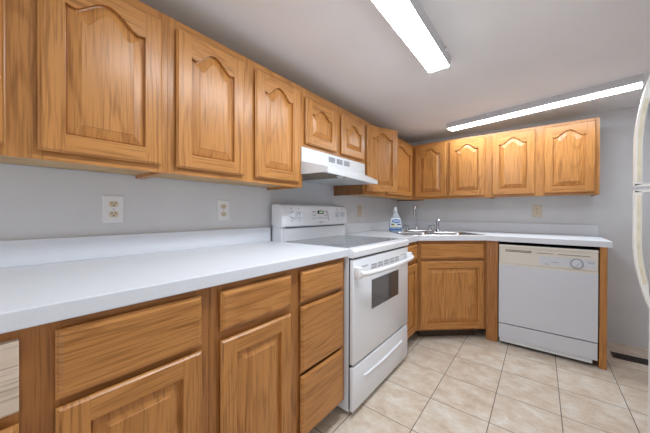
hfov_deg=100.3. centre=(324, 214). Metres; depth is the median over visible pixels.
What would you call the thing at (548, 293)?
dishwasher
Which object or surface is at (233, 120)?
upper cabinet
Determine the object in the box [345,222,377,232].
backsplash
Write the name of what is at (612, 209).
wall
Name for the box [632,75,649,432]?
fridge
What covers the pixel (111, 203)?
receptacle
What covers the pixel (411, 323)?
base cabinet
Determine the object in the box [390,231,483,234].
sink
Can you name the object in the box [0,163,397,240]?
wall
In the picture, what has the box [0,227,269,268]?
backsplash
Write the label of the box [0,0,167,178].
upper cabinet
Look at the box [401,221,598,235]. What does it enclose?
backsplash
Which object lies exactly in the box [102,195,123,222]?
wall outlet
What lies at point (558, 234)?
countertop
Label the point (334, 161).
vent grille
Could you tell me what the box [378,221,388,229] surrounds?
backsplash
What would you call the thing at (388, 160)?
upper cabinet
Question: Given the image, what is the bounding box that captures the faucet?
[403,205,439,231]
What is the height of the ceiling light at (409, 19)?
0.053 m
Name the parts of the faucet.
spout, plate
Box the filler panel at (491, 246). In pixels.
[486,241,498,341]
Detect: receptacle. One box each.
[109,201,118,206]
[109,211,118,216]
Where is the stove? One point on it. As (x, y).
(375, 268)
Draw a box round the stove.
[272,204,413,412]
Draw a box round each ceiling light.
[371,0,450,71]
[447,74,642,130]
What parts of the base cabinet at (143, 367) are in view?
drawer, door, drawer, door, raised panel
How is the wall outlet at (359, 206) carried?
attached to the wall at (36, 202)
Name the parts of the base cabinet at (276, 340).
drawer, door, raised panel, drawer, drawer, drawer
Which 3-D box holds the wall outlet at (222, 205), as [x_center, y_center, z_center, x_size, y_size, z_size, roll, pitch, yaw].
[-0.578,-0.022,1.544,0.008,0.117,0.074,0,0,39]
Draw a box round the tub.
[500,242,596,249]
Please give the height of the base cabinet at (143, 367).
0.841 m
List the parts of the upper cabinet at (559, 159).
raised panel, door, raised panel, door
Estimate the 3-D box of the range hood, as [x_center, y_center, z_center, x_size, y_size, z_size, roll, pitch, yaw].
[0.047,-0.313,1.924,0.504,0.179,0.735,0,0,39]
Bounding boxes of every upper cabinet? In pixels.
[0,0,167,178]
[142,16,301,189]
[302,87,364,163]
[334,120,420,200]
[413,134,491,200]
[488,117,599,198]
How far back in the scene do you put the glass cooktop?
1.81 m
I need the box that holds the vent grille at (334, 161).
[329,157,349,166]
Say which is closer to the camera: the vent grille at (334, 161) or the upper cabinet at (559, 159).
the vent grille at (334, 161)
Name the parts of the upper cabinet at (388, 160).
door, raised panel, frame, door, raised panel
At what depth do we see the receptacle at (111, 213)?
1.15 m
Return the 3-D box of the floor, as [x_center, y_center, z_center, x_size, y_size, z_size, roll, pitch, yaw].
[0.496,1.107,0.928,2.670,0.080,4.664,0,0,39]
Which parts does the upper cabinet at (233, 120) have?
door, raised panel, door, raised panel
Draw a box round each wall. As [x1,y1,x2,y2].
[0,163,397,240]
[398,105,649,348]
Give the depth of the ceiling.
1.45 m
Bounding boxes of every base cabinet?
[0,288,208,432]
[209,257,343,432]
[405,242,416,338]
[416,240,485,336]
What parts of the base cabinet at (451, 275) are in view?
drawer, door, raised panel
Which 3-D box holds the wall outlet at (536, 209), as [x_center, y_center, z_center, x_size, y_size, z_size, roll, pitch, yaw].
[2.008,-0.030,2.568,0.074,0.117,0.008,0,0,39]
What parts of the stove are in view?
post, knob, knob, control panel, knob, cooktop frame, storage drawer, oven door, door handle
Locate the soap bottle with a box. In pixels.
[389,207,401,231]
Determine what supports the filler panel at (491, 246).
on the floor
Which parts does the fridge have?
handle, handle, door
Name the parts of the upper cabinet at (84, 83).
door, door, raised panel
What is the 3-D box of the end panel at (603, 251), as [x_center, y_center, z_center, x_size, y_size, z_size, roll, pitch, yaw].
[2.099,0.644,2.099,0.038,0.841,0.615,0,0,39]
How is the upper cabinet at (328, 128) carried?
attached to the wall at (36, 202)
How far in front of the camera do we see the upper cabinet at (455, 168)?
2.74 m
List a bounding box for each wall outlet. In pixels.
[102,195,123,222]
[217,200,228,220]
[358,205,361,216]
[532,205,541,216]
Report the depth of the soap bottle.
2.73 m
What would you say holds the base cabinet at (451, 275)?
on the floor
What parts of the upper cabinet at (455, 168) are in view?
raised panel, door, raised panel, door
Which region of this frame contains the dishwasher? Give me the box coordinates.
[499,242,598,362]
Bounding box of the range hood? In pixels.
[301,146,377,185]
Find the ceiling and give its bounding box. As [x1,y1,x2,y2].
[139,0,649,142]
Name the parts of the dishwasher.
toe plate, panel, door panel, control panel, dial plate, dial knob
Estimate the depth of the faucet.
2.69 m
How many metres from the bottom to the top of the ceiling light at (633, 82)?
0.053 m
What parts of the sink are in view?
bowl, bowl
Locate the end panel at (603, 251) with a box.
[594,247,607,369]
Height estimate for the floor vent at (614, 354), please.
0.005 m
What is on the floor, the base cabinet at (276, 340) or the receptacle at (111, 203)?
the base cabinet at (276, 340)
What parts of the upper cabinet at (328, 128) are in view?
door, raised panel, door, raised panel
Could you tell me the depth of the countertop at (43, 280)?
0.93 m
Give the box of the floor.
[309,318,648,432]
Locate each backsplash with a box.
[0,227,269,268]
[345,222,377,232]
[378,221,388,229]
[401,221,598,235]
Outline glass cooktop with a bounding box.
[286,235,398,247]
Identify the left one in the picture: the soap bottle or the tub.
the soap bottle
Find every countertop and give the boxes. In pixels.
[0,227,347,333]
[345,221,612,247]
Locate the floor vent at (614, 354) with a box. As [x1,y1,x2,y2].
[610,351,647,364]

